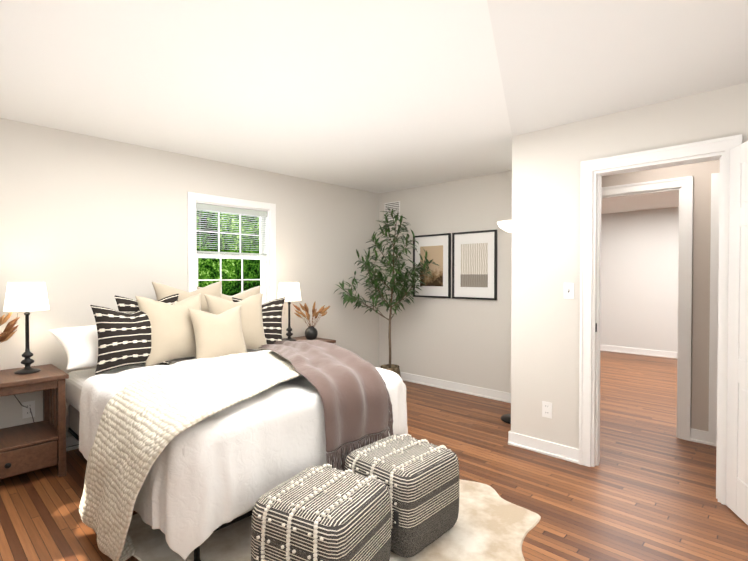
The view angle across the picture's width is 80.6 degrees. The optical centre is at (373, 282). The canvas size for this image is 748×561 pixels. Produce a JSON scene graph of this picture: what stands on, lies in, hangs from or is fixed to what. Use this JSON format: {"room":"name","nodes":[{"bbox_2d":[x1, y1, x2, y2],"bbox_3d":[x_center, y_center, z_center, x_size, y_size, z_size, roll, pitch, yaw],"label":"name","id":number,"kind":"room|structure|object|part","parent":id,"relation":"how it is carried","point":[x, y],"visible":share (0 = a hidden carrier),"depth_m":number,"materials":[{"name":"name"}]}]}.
{"room":"bedroom","nodes":[
{"label":"bedroom","id":0,"kind":"room"},
{"bbox_2d":[0,118,378,436],"bbox_3d":[-1.838,0.060,3.921,0.150,2.400,5.640,1,1,43],"label":"wall","id":1,"kind":"structure","parent":0,"point":[86,221],"depth_m":3.61,"materials":[{"name":"white paint"}]},
{"bbox_2d":[22,400,34,418],"bbox_3d":[-2.467,0.911,3.151,0.008,0.115,0.072,1,1,43],"label":"outlet","id":2,"kind":"object","parent":1,"relation":"attached to","point":[26,412],"visible":1,"depth_m":3.15,"materials":[{"name":"white plastic"}]},
{"bbox_2d":[14,395,78,447],"bbox_3d":[-2.287,0.936,3.324,0.014,0.615,0.702,1,1,43],"label":"lamp cord","id":3,"kind":"object","parent":2,"relation":"attached to","point":[32,415],"visible":0.44,"depth_m":3.15,"materials":[{"name":"black plastic"}]},
{"bbox_2d":[66,436,78,450],"bbox_3d":[-1.775,1.211,3.878,0.024,0.100,5.400,1,1,43],"label":"baseboard","id":4,"kind":"structure","parent":1,"relation":"attached to","point":[70,441],"depth_m":3.33,"materials":[{"name":"white"}]},
{"bbox_2d":[187,192,275,303],"bbox_3d":[-1.396,-0.244,4.345,0.205,1.145,0.990,1,1,43],"label":"window","id":5,"kind":"structure","parent":1,"relation":"in","point":[268,229],"depth_m":4.38,"materials":[{"name":"white wood"}]},
{"bbox_2d":[196,203,266,255],"bbox_3d":[-1.378,-0.499,4.324,0.035,0.453,0.750,1,1,43],"label":"window blind","id":6,"kind":"object","parent":5,"relation":"attached to","point":[225,210],"visible":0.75,"depth_m":4.29,"materials":[{"name":"grey plastic"}]},
{"bbox_2d":[0,0,747,213],"bbox_3d":[1.514,-1.182,3.557,5.600,0.106,9.900,1,1,43],"label":"ceiling","id":7,"kind":"structure","parent":0,"point":[379,96],"depth_m":2.36,"materials":[{"name":"white paint"}]},
{"bbox_2d":[0,350,747,560],"bbox_3d":[1.514,1.315,3.593,5.600,0.100,9.900,1,1,43],"label":"floor","id":8,"kind":"structure","parent":0,"point":[644,489],"depth_m":2.77,"materials":[{"name":"brown wood"}]},
{"bbox_2d":[0,364,68,479],"bbox_3d":[-2.395,0.941,2.836,0.510,0.670,0.630,1,1,43],"label":"nightstand","id":9,"kind":"object","parent":8,"relation":"on","point":[29,447],"visible":1,"depth_m":2.85,"materials":[{"name":"brown wood"}]},
{"bbox_3d":[-2.222,1.112,2.675,0.034,0.034,0.034,1,1,43],"label":"knob","id":10,"kind":"part","parent":9,"relation":"part of","materials":[{"name":"black metal"}]},
{"bbox_2d":[0,312,19,342],"bbox_3d":[-2.423,0.397,2.748,0.388,0.418,0.373,1,1,43],"label":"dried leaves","id":11,"kind":"object","parent":9,"relation":"on","point":[7,333],"visible":0.98,"depth_m":2.82,"materials":[{"name":"brown plant"}]},
{"bbox_2d":[3,282,49,373],"bbox_3d":[-2.316,0.303,2.945,0.244,0.600,0.244,1,1,43],"label":"lamp","id":12,"kind":"object","parent":9,"relation":"on","point":[24,296],"visible":1,"depth_m":2.88,"materials":[{"name":"black"}]},
{"bbox_3d":[-2.316,0.095,2.942,0.244,0.185,0.244,1,1,43],"label":"lamp shade","id":13,"kind":"part","parent":12,"relation":"part of","materials":[{"name":"white fabric"}]},
{"bbox_2d":[48,281,407,560],"bbox_3d":[-1.014,0.634,3.015,2.203,1.260,1.821,1,1,43],"label":"bed","id":14,"kind":"object","parent":8,"relation":"on","point":[196,420],"visible":1,"depth_m":2.33,"materials":[{"name":"white fabric"}]},
{"bbox_3d":[-1.029,1.172,3.118,2.010,0.180,1.480,1,1,43],"label":"frame metal","id":15,"kind":"part","parent":14,"relation":"part of","materials":[{"name":"black"}]},
{"bbox_3d":[-1.029,0.782,3.112,2.050,0.240,1.520,1,1,43],"label":"mattress","id":16,"kind":"part","parent":14,"relation":"part of","materials":[{"name":"white fabric"}]},
{"bbox_2d":[79,350,407,559],"bbox_3d":[-0.752,0.875,2.852,1.451,0.602,1.676,1,1,43],"label":"duvet","id":17,"kind":"object","parent":14,"relation":"on","point":[209,472],"depth_m":2.07,"materials":[{"name":"white fabric"}]},
{"bbox_2d":[283,336,335,342],"bbox_3d":[-0.782,0.928,4.545,0.510,0.645,0.610,1,1,43],"label":"nightstand","id":18,"kind":"object","parent":8,"relation":"on","point":[317,338],"visible":0.06,"depth_m":4.64,"materials":[{"name":"brown wood"}]},
{"bbox_2d":[277,282,300,340],"bbox_3d":[-0.869,0.305,4.522,0.244,0.600,0.244,1,1,43],"label":"lamp","id":19,"kind":"object","parent":18,"relation":"on","point":[289,291],"visible":0.96,"depth_m":4.44,"materials":[{"name":"black"}]},
{"bbox_3d":[-0.869,0.098,4.519,0.244,0.185,0.244,1,1,43],"label":"lamp shade","id":20,"kind":"part","parent":19,"relation":"part of","materials":[{"name":"white fabric"}]},
{"bbox_2d":[293,302,329,339],"bbox_3d":[-0.681,0.403,4.639,0.348,0.402,0.331,1,1,43],"label":"vase","id":21,"kind":"object","parent":18,"relation":"on","point":[311,332],"visible":1,"depth_m":4.60,"materials":[{"name":"black ceramic"}]},
{"bbox_2d":[127,479,540,560],"bbox_3d":[-0.126,1.279,2.329,2.190,0.006,1.830,1,1,43],"label":"cowhide rug","id":22,"kind":"object","parent":8,"relation":"on","point":[491,524],"visible":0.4,"depth_m":2.21,"materials":[{"name":"beige fur"}]},
{"bbox_2d":[251,464,390,560],"bbox_3d":[-0.212,1.071,1.877,0.455,0.418,0.484,0,1,29],"label":"pouf","id":23,"kind":"object","parent":22,"relation":"on","point":[327,512],"visible":1,"depth_m":1.74,"materials":[{"name":"white fabric"}]},
{"bbox_2d":[344,434,459,557],"bbox_3d":[0.144,1.065,2.284,0.455,0.418,0.484,1,1,43],"label":"pouf","id":24,"kind":"object","parent":22,"relation":"on","point":[420,478],"visible":0.83,"depth_m":2.12,"materials":[{"name":"white fabric"}]},
{"bbox_2d":[333,208,438,376],"bbox_3d":[0.124,0.189,5.039,1.015,2.107,0.958,1,1,43],"label":"tree","id":25,"kind":"object","parent":8,"relation":"on","point":[393,285],"visible":1,"depth_m":5.04,"materials":[{"name":"green plant"}]},
{"bbox_2d":[497,220,511,423],"bbox_3d":[1.290,0.358,3.997,0.350,1.800,0.350,1,1,43],"label":"torchiere","id":26,"kind":"object","parent":8,"relation":"on","point":[506,225],"visible":0.21,"depth_m":3.94,"materials":[{"name":"black"}]},
{"bbox_2d":[497,220,511,232],"bbox_3d":[1.290,-0.492,3.985,0.350,0.100,0.350,1,1,43],"label":"shade","id":27,"kind":"object","parent":26,"relation":"hanging from","point":[506,225],"depth_m":3.92,"materials":[{"name":"white"}]},
{"bbox_2d":[379,171,511,392],"bbox_3d":[1.008,0.044,5.009,2.495,2.400,0.148,1,1,43],"label":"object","id":28,"kind":"structure","parent":0,"point":[464,341],"depth_m":5.01,"materials":[{"name":"white paint"}]},
{"bbox_2d":[385,201,399,220],"bbox_3d":[0.233,-0.905,5.657,0.260,0.240,0.011,1,1,43],"label":"air vent grille","id":29,"kind":"object","parent":28,"relation":"attached to","point":[394,206],"visible":0.81,"depth_m":5.64,"materials":[{"name":"white metal"}]},
{"bbox_2d":[420,245,442,285],"bbox_3d":[0.681,-0.189,5.233,0.332,0.477,0.002,1,1,43],"label":"art","id":30,"kind":"object","parent":28,"relation":"attached to","point":[435,252],"depth_m":5.21},
{"bbox_3d":[0.680,-0.189,5.233,0.535,0.745,0.028,1,1,43],"label":"picture frame","id":31,"kind":"part","parent":28,"relation":"part of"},
{"bbox_3d":[1.096,-0.183,4.840,0.545,0.745,0.028,1,1,43],"label":"picture frame","id":32,"kind":"part","parent":28,"relation":"part of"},
{"bbox_2d":[461,243,487,286],"bbox_3d":[1.097,-0.183,4.841,0.338,0.477,0.002,1,1,43],"label":"art","id":33,"kind":"object","parent":28,"relation":"attached to","point":[474,256],"depth_m":4.83},
{"bbox_2d":[400,372,510,402],"bbox_3d":[0.936,1.194,5.014,2.345,0.100,0.024,1,1,43],"label":"baseboard","id":34,"kind":"structure","parent":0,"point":[443,384],"depth_m":4.98,"materials":[{"name":"white"}]},
{"bbox_2d":[511,133,526,434],"bbox_3d":[1.477,0.062,3.776,0.120,2.400,1.060,1,1,43],"label":"wall","id":35,"kind":"structure","parent":0,"point":[518,286],"depth_m":3.39,"materials":[{"name":"white paint"}]},
{"bbox_2d":[508,430,510,444],"bbox_3d":[1.406,1.211,3.822,0.024,0.100,1.054,1,1,43],"label":"baseboard","id":36,"kind":"structure","parent":35,"relation":"attached to","point":[509,433],"depth_m":3.44,"materials":[{"name":"white"}]},
{"bbox_2d":[526,82,747,448],"bbox_3d":[2.181,0.081,2.464,2.705,2.400,0.120,1,1,43],"label":"wall","id":37,"kind":"structure","parent":0,"point":[556,155],"depth_m":3.15,"materials":[{"name":"white paint"}]},
{"bbox_2d":[511,432,578,463],"bbox_3d":[1.259,1.220,3.255,0.490,0.100,0.028,1,1,43],"label":"baseboard","id":38,"kind":"structure","parent":37,"relation":"attached to","point":[558,451],"depth_m":3.24,"materials":[{"name":"white wood"}]},
{"bbox_2d":[542,401,551,418],"bbox_3d":[1.274,0.940,3.245,0.072,0.115,0.008,1,1,43],"label":"outlet","id":39,"kind":"object","parent":37,"relation":"attached to","point":[547,409],"visible":1,"depth_m":3.24,"materials":[{"name":"white plastic"}]},
{"bbox_2d":[564,283,573,298],"bbox_3d":[1.379,0.061,3.126,0.072,0.115,0.018,1,1,43],"label":"light switch","id":40,"kind":"object","parent":37,"relation":"attached to","point":[568,290],"visible":1,"depth_m":3.12,"materials":[{"name":"white plastic"}]},
{"bbox_2d":[579,134,742,504],"bbox_3d":[1.799,0.223,2.830,0.860,2.105,0.168,1,1,43],"label":"door frame","id":41,"kind":"structure","parent":37,"relation":"attached to","point":[593,171],"depth_m":3.00,"materials":[{"name":"white wood"}]},
{"bbox_2d":[726,141,747,524],"bbox_3d":[1.943,0.268,2.155,0.171,2.020,0.705,0,1,13],"label":"door leaf","id":42,"kind":"structure","parent":37,"relation":"in","point":[737,449],"depth_m":2.40,"materials":[{"name":"white wood"}]},
{"bbox_2d":[600,207,678,351],"bbox_3d":[4.925,0.016,6.969,4.900,2.400,0.120,1,1,43],"label":"wall","id":43,"kind":"structure","parent":0,"point":[639,278],"depth_m":7.34,"materials":[{"name":"white paint"}]},
{"bbox_2d":[600,345,676,358],"bbox_3d":[4.920,1.167,6.892,4.780,0.100,0.024,1,1,43],"label":"baseboard","id":44,"kind":"structure","parent":43,"relation":"attached to","point":[656,353],"depth_m":7.34,"materials":[{"name":"white wood"}]},
{"bbox_2d":[602,160,719,430],"bbox_3d":[2.909,0.070,3.235,2.705,2.400,0.120,1,1,43],"label":"wall","id":45,"kind":"structure","parent":0,"point":[701,172],"depth_m":3.48,"materials":[{"name":"beige paint"}]},
{"bbox_2d":[601,173,719,443],"bbox_3d":[2.612,0.213,3.520,1.925,2.105,0.168,1,1,43],"label":"door frame","id":46,"kind":"structure","parent":45,"relation":"attached to","point":[683,186],"depth_m":3.52,"materials":[{"name":"white wood"}]},
{"bbox_2d":[690,428,715,445],"bbox_3d":[3.183,1.225,2.894,1.815,0.100,0.024,1,1,43],"label":"baseboard","id":47,"kind":"structure","parent":45,"relation":"attached to","point":[698,436],"depth_m":3.46,"materials":[{"name":"white wood"}]},
{"label":"outside","id":48,"kind":"structure","parent":0,"visible":0},
{"bbox_2d":[196,210,260,295],"bbox_3d":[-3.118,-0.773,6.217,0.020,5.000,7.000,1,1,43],"label":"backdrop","id":49,"kind":"structure","parent":48,"point":[208,268],"depth_m":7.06,"materials":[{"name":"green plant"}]}
]}

